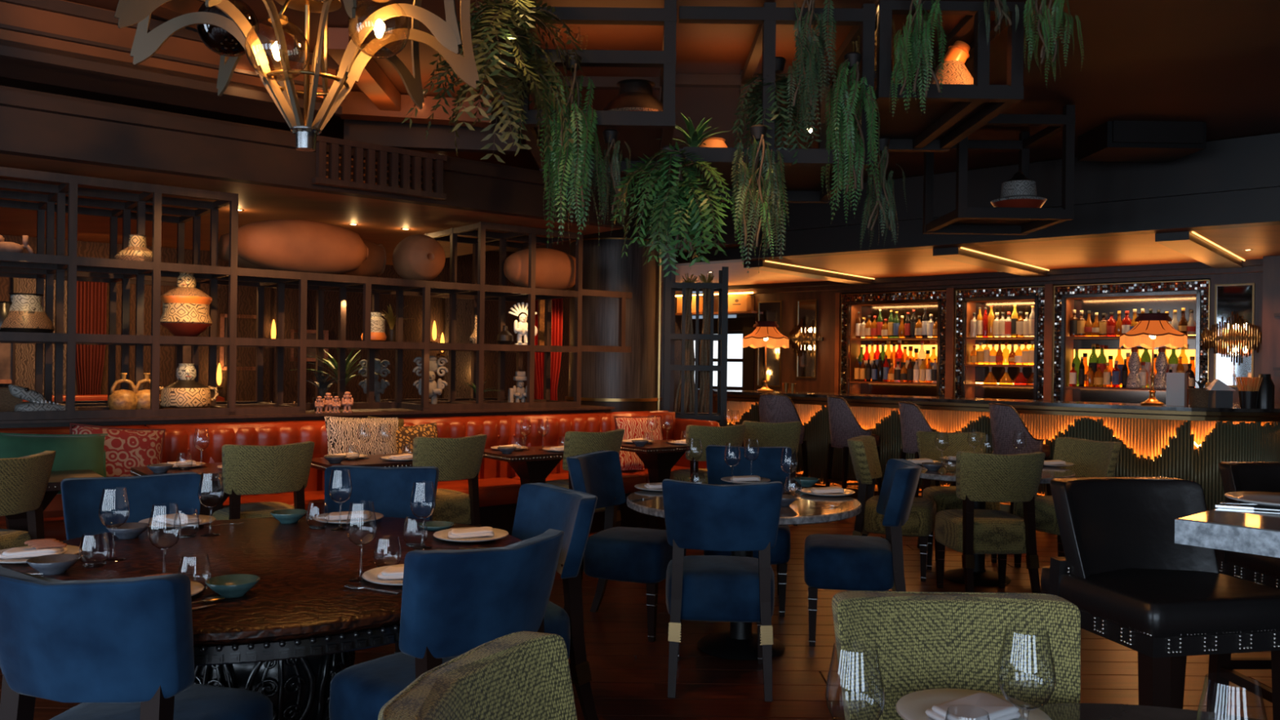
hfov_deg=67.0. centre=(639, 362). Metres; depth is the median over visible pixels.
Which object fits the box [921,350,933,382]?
bottle
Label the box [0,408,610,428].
wall
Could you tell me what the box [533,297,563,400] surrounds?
curtain
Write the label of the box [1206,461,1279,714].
counter stool
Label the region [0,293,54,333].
jar
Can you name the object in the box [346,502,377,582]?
wine glass
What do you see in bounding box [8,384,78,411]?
sculpture
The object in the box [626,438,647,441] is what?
napkin
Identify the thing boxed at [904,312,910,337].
bottle
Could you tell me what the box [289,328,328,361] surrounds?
picture frame
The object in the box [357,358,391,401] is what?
stone figure
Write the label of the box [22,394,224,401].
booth
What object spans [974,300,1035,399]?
mirror
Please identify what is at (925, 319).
bottle
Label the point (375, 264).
clay jar
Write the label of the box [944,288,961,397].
pillar
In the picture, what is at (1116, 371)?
bottle
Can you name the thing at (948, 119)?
rack
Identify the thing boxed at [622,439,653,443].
dinner plate
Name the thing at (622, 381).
pillar
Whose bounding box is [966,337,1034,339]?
shelf
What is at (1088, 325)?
bottle
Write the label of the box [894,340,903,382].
bottle
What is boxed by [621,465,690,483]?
seat cushion
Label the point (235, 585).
sauce bowl
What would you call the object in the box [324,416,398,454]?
cushion
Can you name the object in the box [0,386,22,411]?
wicker box
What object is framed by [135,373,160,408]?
vessel
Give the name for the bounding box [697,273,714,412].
bundle
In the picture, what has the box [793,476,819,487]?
sauce bowl
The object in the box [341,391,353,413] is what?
figurine
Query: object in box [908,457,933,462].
napkin
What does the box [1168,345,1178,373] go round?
bottle
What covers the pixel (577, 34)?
plant
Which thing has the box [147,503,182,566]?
wine glass
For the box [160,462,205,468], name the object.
dinner plate
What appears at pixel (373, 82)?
trim
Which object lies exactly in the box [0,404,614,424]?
sill
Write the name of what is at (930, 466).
sauce bowl
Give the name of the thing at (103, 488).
bowl
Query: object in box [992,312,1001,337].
bottle
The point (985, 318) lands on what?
bottle
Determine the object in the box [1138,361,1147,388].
bottle
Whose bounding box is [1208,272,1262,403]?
wall panel
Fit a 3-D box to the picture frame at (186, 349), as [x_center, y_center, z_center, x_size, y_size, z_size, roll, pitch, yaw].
[-5.163,-0.120,10.686,0.460,0.460,0.030,1,0,-39]
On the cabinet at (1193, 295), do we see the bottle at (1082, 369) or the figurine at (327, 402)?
the bottle at (1082, 369)
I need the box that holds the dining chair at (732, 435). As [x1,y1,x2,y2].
[669,424,745,484]
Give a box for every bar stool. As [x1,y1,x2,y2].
[758,393,808,488]
[825,395,881,495]
[897,401,955,497]
[988,403,1052,514]
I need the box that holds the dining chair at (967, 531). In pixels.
[934,451,1045,593]
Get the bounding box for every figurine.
[0,235,34,253]
[314,395,324,413]
[323,392,333,413]
[331,395,341,413]
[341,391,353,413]
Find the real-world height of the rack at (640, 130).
0.653 m
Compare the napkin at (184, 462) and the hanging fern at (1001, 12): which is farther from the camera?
the napkin at (184, 462)
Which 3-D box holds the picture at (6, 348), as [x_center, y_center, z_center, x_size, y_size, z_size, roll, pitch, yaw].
[-6.359,-0.061,9.748,0.550,0.500,0.010,1,0,-39]
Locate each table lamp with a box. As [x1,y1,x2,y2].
[742,320,789,391]
[1119,312,1187,404]
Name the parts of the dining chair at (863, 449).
leg, backrest, leg, seat, leg, leg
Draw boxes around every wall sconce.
[788,319,823,356]
[1200,311,1262,364]
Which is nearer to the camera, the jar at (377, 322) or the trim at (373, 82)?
the trim at (373, 82)
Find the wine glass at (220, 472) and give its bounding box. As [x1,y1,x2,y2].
[197,471,223,536]
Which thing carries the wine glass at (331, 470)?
on the round table at (286, 640)
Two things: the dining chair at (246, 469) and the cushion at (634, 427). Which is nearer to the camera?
the dining chair at (246, 469)
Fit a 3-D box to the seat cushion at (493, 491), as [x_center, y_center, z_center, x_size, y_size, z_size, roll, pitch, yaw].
[-1.415,1.022,7.522,1.244,0.150,0.580,1,0,-39]
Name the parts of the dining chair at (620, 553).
leg, backrest, leg, seat, leg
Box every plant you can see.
[401,0,583,163]
[462,381,501,400]
[547,24,587,49]
[655,113,729,146]
[730,56,822,173]
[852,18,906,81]
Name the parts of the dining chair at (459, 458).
backrest, seat, leg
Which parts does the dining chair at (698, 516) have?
leg, leg, seat, backrest, leg, leg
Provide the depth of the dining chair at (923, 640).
2.10 m
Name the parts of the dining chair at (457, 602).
seat, leg, backrest, leg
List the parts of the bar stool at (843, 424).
leg, leg, backrest, nail trim, seat, leg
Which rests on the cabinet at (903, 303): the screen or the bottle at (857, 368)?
the bottle at (857, 368)
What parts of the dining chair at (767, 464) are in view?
seat, backrest, leg, leg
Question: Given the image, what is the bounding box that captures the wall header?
[661,133,1279,266]
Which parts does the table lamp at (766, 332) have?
lamp shade, crown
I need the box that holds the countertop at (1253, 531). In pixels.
[1174,502,1279,557]
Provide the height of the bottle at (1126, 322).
0.298 m
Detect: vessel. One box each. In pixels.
[107,373,137,409]
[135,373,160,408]
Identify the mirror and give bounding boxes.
[756,300,782,386]
[795,299,817,377]
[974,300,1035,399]
[1072,296,1195,404]
[1213,283,1254,386]
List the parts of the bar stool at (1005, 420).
leg, nail trim, backrest, seat, leg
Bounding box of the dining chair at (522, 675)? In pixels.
[377,631,577,719]
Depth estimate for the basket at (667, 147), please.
4.86 m
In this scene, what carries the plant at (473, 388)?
on the sill
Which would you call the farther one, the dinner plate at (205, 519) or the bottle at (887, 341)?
the bottle at (887, 341)
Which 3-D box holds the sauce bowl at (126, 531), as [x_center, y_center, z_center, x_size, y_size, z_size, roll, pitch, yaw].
[-1.908,0.629,3.601,0.146,0.045,0.146,1,0,0]
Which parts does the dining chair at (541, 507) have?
backrest, seat, leg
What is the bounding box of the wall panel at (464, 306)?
[440,280,471,398]
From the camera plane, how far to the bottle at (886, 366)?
13.14 m
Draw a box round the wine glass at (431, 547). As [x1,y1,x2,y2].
[409,483,435,549]
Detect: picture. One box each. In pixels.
[0,342,12,379]
[182,346,191,363]
[223,317,226,366]
[306,333,324,358]
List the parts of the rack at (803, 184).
post, post, post, post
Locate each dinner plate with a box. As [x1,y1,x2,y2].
[0,545,83,564]
[138,514,216,528]
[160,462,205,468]
[190,581,204,595]
[313,511,383,524]
[325,453,367,459]
[361,564,404,585]
[381,455,413,461]
[433,527,508,542]
[490,445,528,450]
[542,447,564,452]
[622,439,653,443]
[634,482,662,491]
[668,440,687,444]
[720,476,770,484]
[800,487,854,496]
[895,688,1051,719]
[906,459,941,465]
[939,456,955,461]
[1043,462,1074,466]
[1224,491,1279,507]
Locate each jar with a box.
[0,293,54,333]
[0,301,11,329]
[114,234,151,262]
[159,363,218,408]
[160,272,212,336]
[217,232,386,276]
[237,219,368,274]
[360,312,386,341]
[392,234,445,280]
[503,248,575,289]
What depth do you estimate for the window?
14.82 m
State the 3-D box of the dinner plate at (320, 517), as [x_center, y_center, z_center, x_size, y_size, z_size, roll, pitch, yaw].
[-1.217,0.651,4.040,0.284,0.019,0.284,1,0,-11]
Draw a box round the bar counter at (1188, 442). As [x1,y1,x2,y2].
[713,390,1279,512]
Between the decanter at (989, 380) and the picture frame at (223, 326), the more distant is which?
the decanter at (989, 380)
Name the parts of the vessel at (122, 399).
stirrup handle, spout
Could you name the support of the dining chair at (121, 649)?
on the floor
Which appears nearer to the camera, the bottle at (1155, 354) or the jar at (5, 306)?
the jar at (5, 306)
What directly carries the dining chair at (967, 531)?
on the floor
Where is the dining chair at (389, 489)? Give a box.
[324,465,439,653]
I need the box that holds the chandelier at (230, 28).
[114,0,479,151]
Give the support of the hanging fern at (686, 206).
hanging from the rack at (803, 184)
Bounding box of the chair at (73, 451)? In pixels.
[0,432,107,493]
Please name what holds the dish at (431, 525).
on the round table at (286, 640)
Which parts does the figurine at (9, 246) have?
spout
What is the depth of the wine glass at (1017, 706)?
1.60 m
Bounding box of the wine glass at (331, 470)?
[328,470,352,530]
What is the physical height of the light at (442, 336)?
0.305 m
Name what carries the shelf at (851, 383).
attached to the cabinet at (903, 303)
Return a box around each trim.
[0,0,339,71]
[0,23,331,90]
[0,44,342,115]
[0,89,635,198]
[151,0,293,53]
[327,27,400,111]
[339,91,491,127]
[343,116,518,154]
[657,249,661,410]
[661,244,675,412]
[662,179,1279,265]
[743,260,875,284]
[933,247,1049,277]
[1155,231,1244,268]
[1272,367,1279,370]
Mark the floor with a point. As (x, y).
(629, 673)
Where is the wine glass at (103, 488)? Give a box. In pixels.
[98,488,129,561]
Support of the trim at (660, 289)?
attached to the pillar at (622, 381)
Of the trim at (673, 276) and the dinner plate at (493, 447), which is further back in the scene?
the trim at (673, 276)
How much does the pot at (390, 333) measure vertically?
0.120 m
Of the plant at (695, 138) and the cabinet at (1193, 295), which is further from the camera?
the cabinet at (1193, 295)
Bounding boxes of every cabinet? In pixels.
[840,289,946,396]
[954,286,1044,399]
[1052,280,1210,404]
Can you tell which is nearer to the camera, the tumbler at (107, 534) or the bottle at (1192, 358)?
the tumbler at (107, 534)
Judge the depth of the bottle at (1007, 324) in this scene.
12.11 m
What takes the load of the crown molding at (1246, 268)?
attached to the ceiling at (1264, 241)
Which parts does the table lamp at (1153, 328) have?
crown, lamp shade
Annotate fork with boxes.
[204,522,244,526]
[344,584,399,594]
[458,546,486,549]
[805,504,843,506]
[1219,502,1254,504]
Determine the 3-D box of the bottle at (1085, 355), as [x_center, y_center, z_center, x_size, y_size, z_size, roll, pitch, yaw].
[5.363,0.084,11.648,0.148,0.404,0.148,1,0,-41]
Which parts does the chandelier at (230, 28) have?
globe, globe, arm, rod, globe, globe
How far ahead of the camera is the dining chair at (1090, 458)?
6.81 m
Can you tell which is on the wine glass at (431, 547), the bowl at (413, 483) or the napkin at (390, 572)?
the bowl at (413, 483)
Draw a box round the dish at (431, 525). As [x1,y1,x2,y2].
[417,520,453,530]
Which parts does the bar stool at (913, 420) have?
leg, backrest, nail trim, leg, leg, leg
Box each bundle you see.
[674,272,697,413]
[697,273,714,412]
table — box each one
[0,515,522,719]
[4,469,102,531]
[129,462,229,515]
[311,453,412,471]
[482,445,563,485]
[620,439,691,529]
[626,484,861,660]
[885,458,1075,586]
[1031,702,1260,719]
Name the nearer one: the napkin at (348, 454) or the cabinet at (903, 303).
the napkin at (348, 454)
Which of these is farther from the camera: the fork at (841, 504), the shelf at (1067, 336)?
the shelf at (1067, 336)
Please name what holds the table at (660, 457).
on the floor
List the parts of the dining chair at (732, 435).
seat, leg, backrest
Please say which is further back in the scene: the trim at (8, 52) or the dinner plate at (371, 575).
the trim at (8, 52)
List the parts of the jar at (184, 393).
handle, handle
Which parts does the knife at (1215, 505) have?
handle, blade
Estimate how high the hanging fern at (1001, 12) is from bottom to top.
0.383 m
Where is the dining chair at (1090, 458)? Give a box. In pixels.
[1013,436,1120,567]
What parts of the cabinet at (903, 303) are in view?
panel, panel, backlit panel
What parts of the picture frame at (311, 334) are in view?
moulding, moulding, moulding, moulding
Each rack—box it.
[515,0,676,173]
[675,2,875,203]
[831,0,1024,152]
[922,104,1075,235]
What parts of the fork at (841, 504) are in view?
handle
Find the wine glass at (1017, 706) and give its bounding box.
[997,626,1055,717]
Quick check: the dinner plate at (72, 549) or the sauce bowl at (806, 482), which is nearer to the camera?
the dinner plate at (72, 549)
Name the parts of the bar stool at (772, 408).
nail trim, backrest, leg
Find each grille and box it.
[311,135,447,200]
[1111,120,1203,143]
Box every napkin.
[0,538,67,559]
[142,573,171,577]
[153,513,201,524]
[165,460,196,466]
[324,510,372,520]
[332,452,359,457]
[377,566,404,579]
[389,453,413,458]
[448,526,494,538]
[497,444,520,448]
[549,445,564,450]
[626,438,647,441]
[644,482,662,488]
[674,439,685,443]
[730,475,760,481]
[809,486,844,493]
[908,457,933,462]
[924,692,1020,719]
[946,455,955,459]
[1043,459,1066,464]
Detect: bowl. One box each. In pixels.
[26,553,80,575]
[98,488,129,527]
[106,522,150,539]
[146,463,173,473]
[197,471,223,506]
[204,573,260,598]
[204,596,225,601]
[270,508,307,524]
[323,454,346,463]
[328,470,352,502]
[346,502,377,545]
[409,483,435,518]
[497,446,516,453]
[631,440,648,446]
[781,494,797,506]
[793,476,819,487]
[921,462,944,471]
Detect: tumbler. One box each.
[78,533,110,567]
[173,509,199,537]
[177,553,211,591]
[306,502,328,528]
[373,537,401,567]
[402,519,427,546]
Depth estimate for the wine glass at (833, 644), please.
1.50 m
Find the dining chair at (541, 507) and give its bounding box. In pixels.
[511,482,598,719]
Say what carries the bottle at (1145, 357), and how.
on the cabinet at (1193, 295)
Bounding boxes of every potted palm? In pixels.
[289,348,383,401]
[371,303,408,342]
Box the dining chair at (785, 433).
[742,420,801,525]
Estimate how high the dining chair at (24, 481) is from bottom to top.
0.929 m
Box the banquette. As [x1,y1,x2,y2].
[0,410,719,541]
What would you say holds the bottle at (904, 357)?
on the cabinet at (903, 303)
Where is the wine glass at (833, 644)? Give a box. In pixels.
[825,644,884,719]
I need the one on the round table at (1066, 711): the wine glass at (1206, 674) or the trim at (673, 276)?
the wine glass at (1206, 674)
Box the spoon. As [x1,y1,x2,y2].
[191,596,225,604]
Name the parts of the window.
pane, pane, pane, pane, pane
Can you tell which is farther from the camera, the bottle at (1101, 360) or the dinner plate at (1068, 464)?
the bottle at (1101, 360)
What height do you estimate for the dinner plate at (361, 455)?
0.019 m
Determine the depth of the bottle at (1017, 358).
12.02 m
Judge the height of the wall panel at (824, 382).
2.490 m
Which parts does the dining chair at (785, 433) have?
backrest, leg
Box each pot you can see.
[333,392,351,401]
[385,328,395,342]
[603,79,662,111]
[699,137,727,147]
[928,40,973,84]
[990,172,1047,208]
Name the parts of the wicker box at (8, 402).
lid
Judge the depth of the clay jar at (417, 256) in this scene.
7.84 m
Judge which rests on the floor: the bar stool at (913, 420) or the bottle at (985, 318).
the bar stool at (913, 420)
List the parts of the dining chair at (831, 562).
leg, seat, leg, leg, backrest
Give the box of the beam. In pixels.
[493,180,762,254]
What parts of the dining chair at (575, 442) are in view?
leg, seat, backrest, leg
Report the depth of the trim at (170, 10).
5.04 m
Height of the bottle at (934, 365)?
0.481 m
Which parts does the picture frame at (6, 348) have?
moulding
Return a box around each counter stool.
[1040,476,1279,719]
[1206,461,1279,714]
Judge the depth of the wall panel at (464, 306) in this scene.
12.88 m
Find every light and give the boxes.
[216,363,222,389]
[271,319,275,338]
[430,320,437,342]
[437,333,444,355]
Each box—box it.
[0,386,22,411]
[1205,378,1234,408]
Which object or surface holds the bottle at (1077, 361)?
on the cabinet at (1193, 295)
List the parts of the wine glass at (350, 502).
stem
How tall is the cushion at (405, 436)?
0.371 m
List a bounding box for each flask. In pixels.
[469,315,476,343]
[496,325,513,344]
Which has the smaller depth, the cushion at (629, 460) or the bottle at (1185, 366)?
the cushion at (629, 460)
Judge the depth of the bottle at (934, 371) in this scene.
12.69 m
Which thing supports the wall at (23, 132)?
attached to the ceiling at (379, 221)
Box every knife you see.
[191,604,216,609]
[630,496,656,501]
[1214,504,1279,511]
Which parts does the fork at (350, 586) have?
handle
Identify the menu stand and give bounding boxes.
[1165,372,1189,406]
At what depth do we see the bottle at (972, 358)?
12.39 m
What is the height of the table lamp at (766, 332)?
0.845 m
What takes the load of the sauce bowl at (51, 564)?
on the round table at (286, 640)
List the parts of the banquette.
backrest, backrest, backrest, backrest, backrest, arm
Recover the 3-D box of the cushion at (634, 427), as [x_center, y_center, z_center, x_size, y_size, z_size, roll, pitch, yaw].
[-0.001,0.636,8.785,0.559,0.317,0.162,1,0,-40]
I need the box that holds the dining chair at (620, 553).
[563,450,686,642]
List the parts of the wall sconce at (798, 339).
sconce rod, sconce rod, sconce rod, sconce rod, sconce rod, sconce rod, sconce rod, sconce rod, sconce rod, sconce rod, sconce rod, sconce rod, sconce rod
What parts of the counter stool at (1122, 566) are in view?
backrest, leg, seat, seat rail, leg, leg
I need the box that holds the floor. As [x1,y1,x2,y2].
[0,495,1272,719]
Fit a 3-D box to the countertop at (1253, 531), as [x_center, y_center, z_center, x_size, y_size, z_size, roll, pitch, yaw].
[2.161,0.928,2.555,1.400,1.053,0.900,1,0,-41]
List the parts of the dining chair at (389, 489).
backrest, leg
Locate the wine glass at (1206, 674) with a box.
[1195,674,1267,719]
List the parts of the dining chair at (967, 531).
leg, leg, seat, backrest, leg, leg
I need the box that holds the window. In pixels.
[693,330,742,390]
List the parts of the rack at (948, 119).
post, post, post, post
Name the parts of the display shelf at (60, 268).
post, post, cross rail, cross rail, post, rail, post, rail, rail, rail, rail, rail, rail, rail, rail, rail, rail, post, rail, rail, rail, rail, post, cross rail, cross rail, post, rail, post, post, post, cross rail, cross rail, post, cross rail, post, rail, rail, post, rail, cross rail, cross rail, post, post, post, rail, cross rail, post, rail, rail, post, post, post, rail, rail, cross rail, cross rail, post, rail, rail, post, rail, cross rail, post, cross rail, cross rail, rail, rail, post, post, rail, rail, cross rail, post, cross rail, post, rail, post, cross rail, panel, cross rail, cross rail, post, post, rail, rail, post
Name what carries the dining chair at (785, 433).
on the floor
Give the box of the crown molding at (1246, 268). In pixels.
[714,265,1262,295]
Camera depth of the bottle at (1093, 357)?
11.55 m
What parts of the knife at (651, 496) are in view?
handle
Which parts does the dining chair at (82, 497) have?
backrest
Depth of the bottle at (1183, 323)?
10.86 m
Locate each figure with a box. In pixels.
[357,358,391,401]
[412,355,448,404]
[507,302,537,345]
[508,371,527,402]
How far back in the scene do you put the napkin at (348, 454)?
6.56 m
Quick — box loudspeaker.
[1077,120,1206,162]
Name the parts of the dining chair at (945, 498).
leg, leg, backrest, seat, leg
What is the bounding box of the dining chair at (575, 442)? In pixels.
[545,428,624,527]
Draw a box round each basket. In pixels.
[564,53,582,71]
[602,128,618,145]
[662,145,678,160]
[749,124,767,141]
[775,56,786,73]
[844,52,862,69]
[873,137,890,152]
[1186,378,1210,407]
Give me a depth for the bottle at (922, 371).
12.80 m
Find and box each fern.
[538,53,606,248]
[590,128,632,235]
[609,141,733,276]
[649,152,700,269]
[730,124,789,278]
[786,0,837,146]
[820,52,881,222]
[859,137,907,252]
[888,0,946,119]
[976,0,1019,45]
[1022,0,1084,84]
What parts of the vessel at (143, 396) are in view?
stirrup handle, spout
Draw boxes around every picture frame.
[0,342,44,383]
[150,330,191,371]
[219,313,256,370]
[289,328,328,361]
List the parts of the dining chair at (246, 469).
leg, seat, backrest, leg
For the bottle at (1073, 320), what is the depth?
11.61 m
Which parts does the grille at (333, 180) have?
rail, rail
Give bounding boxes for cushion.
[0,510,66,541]
[69,422,165,476]
[222,490,324,515]
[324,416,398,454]
[367,416,404,426]
[395,422,437,453]
[436,477,520,506]
[512,472,646,493]
[613,415,663,439]
[619,450,644,471]
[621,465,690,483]
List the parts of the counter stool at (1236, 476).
leg, seat, seat rail, backrest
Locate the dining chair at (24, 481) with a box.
[0,450,55,550]
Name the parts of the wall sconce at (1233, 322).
sconce rod, sconce rod, sconce rod, sconce rod, sconce rod, sconce rod, sconce rod, sconce rod, sconce rod, sconce rod, sconce rod, sconce rod, sconce rod, sconce rod, sconce rod, sconce rod, sconce rod, sconce rod, sconce rod, sconce rod, sconce rod, sconce rod, sconce rod, sconce rod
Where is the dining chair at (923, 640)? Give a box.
[831,591,1080,719]
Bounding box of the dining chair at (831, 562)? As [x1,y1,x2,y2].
[804,458,921,646]
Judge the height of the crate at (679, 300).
0.250 m
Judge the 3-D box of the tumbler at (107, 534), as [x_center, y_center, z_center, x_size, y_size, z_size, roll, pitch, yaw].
[-1.757,0.602,3.113,0.089,0.103,0.088,1,0,0]
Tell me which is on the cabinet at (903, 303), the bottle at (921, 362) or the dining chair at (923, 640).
the bottle at (921, 362)
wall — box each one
[0,85,630,229]
[0,235,682,412]
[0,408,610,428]
[11,262,298,403]
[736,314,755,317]
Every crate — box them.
[676,296,702,312]
[728,293,754,311]
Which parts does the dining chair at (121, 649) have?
leg, backrest, leg, seat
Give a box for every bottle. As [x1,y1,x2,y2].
[853,357,860,381]
[855,311,861,337]
[857,346,863,381]
[859,317,865,337]
[859,358,866,381]
[862,343,871,381]
[865,315,871,337]
[865,358,871,381]
[869,343,874,377]
[871,315,876,337]
[871,359,877,382]
[873,342,879,382]
[876,309,883,337]
[876,355,883,382]
[878,343,887,364]
[881,319,888,337]
[883,355,888,382]
[884,340,891,368]
[887,363,896,382]
[888,310,893,337]
[889,343,895,368]
[893,311,899,337]
[893,361,901,382]
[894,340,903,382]
[897,315,904,337]
[899,362,906,382]
[900,346,909,368]
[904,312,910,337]
[905,346,915,382]
[906,358,913,382]
[910,309,916,337]
[911,348,919,369]
[913,359,919,380]
[915,315,922,337]
[917,340,926,373]
[919,359,925,382]
[921,307,928,337]
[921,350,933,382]
[925,358,931,382]
[926,314,934,337]
[929,346,937,368]
[931,358,937,382]
[932,317,937,337]
[969,345,978,364]
[970,312,976,337]
[976,306,982,334]
[976,342,984,364]
[982,306,988,337]
[983,340,990,362]
[988,344,995,364]
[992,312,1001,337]
[995,341,1003,364]
[998,311,1007,337]
[1004,311,1013,337]
[1008,344,1016,364]
[1010,304,1017,337]
[1014,343,1023,364]
[1015,311,1025,337]
[1022,312,1030,334]
[1022,342,1029,364]
[1028,306,1034,337]
[1028,341,1034,362]
[1069,309,1077,336]
[1069,363,1076,386]
[1071,349,1080,386]
[1076,310,1085,336]
[1078,352,1088,386]
[1079,356,1084,386]
[1084,310,1093,336]
[1085,364,1094,386]
[1088,343,1097,373]
[1091,312,1099,336]
[1093,364,1103,386]
[1097,345,1106,386]
[1099,313,1106,336]
[1103,362,1111,387]
[1104,355,1113,387]
[1106,311,1115,336]
[1111,360,1119,387]
[1114,346,1124,383]
[1115,311,1121,336]
[1121,311,1132,333]
[1121,359,1128,387]
[1125,346,1142,388]
[1125,352,1130,374]
[1129,309,1136,330]
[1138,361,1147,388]
[1140,342,1151,388]
[1148,353,1157,388]
[1154,346,1168,388]
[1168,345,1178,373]
[1176,356,1184,373]
[1177,307,1188,334]
[1177,346,1188,373]
[1185,363,1195,387]
[1186,310,1195,331]
[1189,355,1195,374]
[1256,373,1275,408]
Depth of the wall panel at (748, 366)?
14.49 m
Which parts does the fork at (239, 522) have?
handle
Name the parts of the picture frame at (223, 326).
moulding, moulding, moulding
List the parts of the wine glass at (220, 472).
stem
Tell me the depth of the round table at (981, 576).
6.37 m
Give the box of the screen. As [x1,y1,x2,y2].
[662,266,728,426]
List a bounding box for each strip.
[764,260,874,279]
[960,247,1048,270]
[1191,231,1244,261]
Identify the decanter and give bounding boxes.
[982,366,997,384]
[1013,368,1026,385]
[1026,367,1033,385]
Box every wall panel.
[440,280,471,398]
[680,317,742,331]
[680,389,717,421]
[692,293,755,311]
[742,317,755,390]
[754,292,787,391]
[786,289,844,393]
[841,274,1210,293]
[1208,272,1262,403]
[1261,255,1279,422]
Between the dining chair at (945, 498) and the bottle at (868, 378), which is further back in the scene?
the bottle at (868, 378)
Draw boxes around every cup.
[782,382,789,392]
[788,382,795,392]
[1234,377,1262,408]
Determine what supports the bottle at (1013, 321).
on the cabinet at (969, 377)
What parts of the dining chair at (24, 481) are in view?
seat, backrest, leg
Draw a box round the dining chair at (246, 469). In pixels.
[211,440,314,520]
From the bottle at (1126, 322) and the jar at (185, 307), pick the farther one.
the bottle at (1126, 322)
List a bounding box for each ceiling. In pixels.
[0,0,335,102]
[0,0,1279,184]
[0,39,323,123]
[0,152,621,265]
[661,224,1279,285]
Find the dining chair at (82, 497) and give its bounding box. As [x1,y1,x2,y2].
[60,471,201,704]
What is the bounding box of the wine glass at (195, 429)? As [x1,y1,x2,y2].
[193,429,209,467]
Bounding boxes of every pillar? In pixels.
[565,237,662,412]
[834,293,840,393]
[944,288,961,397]
[1043,284,1058,400]
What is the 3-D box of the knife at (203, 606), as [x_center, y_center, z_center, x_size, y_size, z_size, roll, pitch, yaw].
[-1.225,0.656,2.549,0.210,0.006,0.018,1,0,-45]
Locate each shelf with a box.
[0,166,631,420]
[675,292,757,315]
[849,381,936,385]
[850,337,937,340]
[860,303,937,396]
[965,364,1033,367]
[965,383,1033,387]
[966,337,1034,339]
[1065,386,1166,391]
[1066,335,1195,338]
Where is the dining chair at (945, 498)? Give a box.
[915,431,999,562]
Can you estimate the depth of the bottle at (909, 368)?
12.91 m
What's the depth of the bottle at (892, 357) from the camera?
13.20 m
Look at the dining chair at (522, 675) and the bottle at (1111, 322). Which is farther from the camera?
the bottle at (1111, 322)
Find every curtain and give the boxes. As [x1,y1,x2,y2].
[75,280,106,395]
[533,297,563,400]
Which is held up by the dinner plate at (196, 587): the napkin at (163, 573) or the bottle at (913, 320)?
the napkin at (163, 573)
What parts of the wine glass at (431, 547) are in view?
stem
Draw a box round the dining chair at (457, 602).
[328,528,564,719]
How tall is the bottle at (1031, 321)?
0.384 m
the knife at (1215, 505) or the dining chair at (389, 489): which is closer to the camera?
the knife at (1215, 505)
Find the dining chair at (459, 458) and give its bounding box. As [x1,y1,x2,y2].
[412,434,487,527]
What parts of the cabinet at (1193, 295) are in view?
panel, panel, backlit panel, panel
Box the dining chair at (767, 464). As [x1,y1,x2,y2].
[703,444,791,616]
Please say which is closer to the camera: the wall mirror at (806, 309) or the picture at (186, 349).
the picture at (186, 349)
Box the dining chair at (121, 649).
[0,564,273,719]
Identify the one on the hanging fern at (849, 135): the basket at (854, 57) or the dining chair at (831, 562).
the basket at (854, 57)
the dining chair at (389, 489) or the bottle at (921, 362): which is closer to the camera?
the dining chair at (389, 489)
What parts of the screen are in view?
post, post, rail, rail, rail, rail, rail, rail, post, post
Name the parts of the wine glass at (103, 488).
stem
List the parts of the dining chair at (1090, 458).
leg, seat, leg, backrest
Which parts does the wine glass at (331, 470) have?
stem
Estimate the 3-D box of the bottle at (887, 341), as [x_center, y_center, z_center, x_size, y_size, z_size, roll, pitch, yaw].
[3.413,-0.022,13.284,0.127,0.565,0.127,1,0,-41]
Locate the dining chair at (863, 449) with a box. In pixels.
[847,435,936,582]
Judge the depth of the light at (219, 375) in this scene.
10.91 m
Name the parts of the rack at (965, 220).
post, post, post, post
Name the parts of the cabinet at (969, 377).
panel, panel, backlit panel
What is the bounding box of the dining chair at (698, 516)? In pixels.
[662,479,782,701]
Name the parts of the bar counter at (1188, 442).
rod, rod, rod, rod, rod, rod, rod, rod, rod, rod, rod, rod, rod, rod, rod, rod, rod, rod, rod, rod, rod, rod, rod, rod, rod, rod, rod, rod, rod, rod, rod, rod, rod, rod, rod, rod, rod, rod, rod, rod, rod, rod, rod, rod, rod, rod, rod, rod, rod, rod, moulding, moulding, rod, rod, rod, rod, rod, rod, rod, rod, rod, rod, rod, rod, rod, rod, rod, rod, rod, rod, rod, rod, rod, rod, rod, rod, rod, rod, rod, rod, rod, rod, rod, rod, rod, rod, rod, rod, rod, rod, rod, rod, rod, rod, rod, rod, rod, rod, rod, rod, rod, rod, rod, rod, rod, rod, rod, rod, rod, rod, rod, rod, rod, rod, rod, rod, rod, rod, rod, rod, rod, rod, rod, rod, rod, rod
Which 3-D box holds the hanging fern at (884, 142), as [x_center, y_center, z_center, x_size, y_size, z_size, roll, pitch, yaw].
[1.279,-0.890,5.110,0.193,0.587,0.335,1,0,0]
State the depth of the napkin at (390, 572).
2.93 m
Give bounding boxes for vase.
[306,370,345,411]
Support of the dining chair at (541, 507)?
on the floor
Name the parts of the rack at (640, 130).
post, post, post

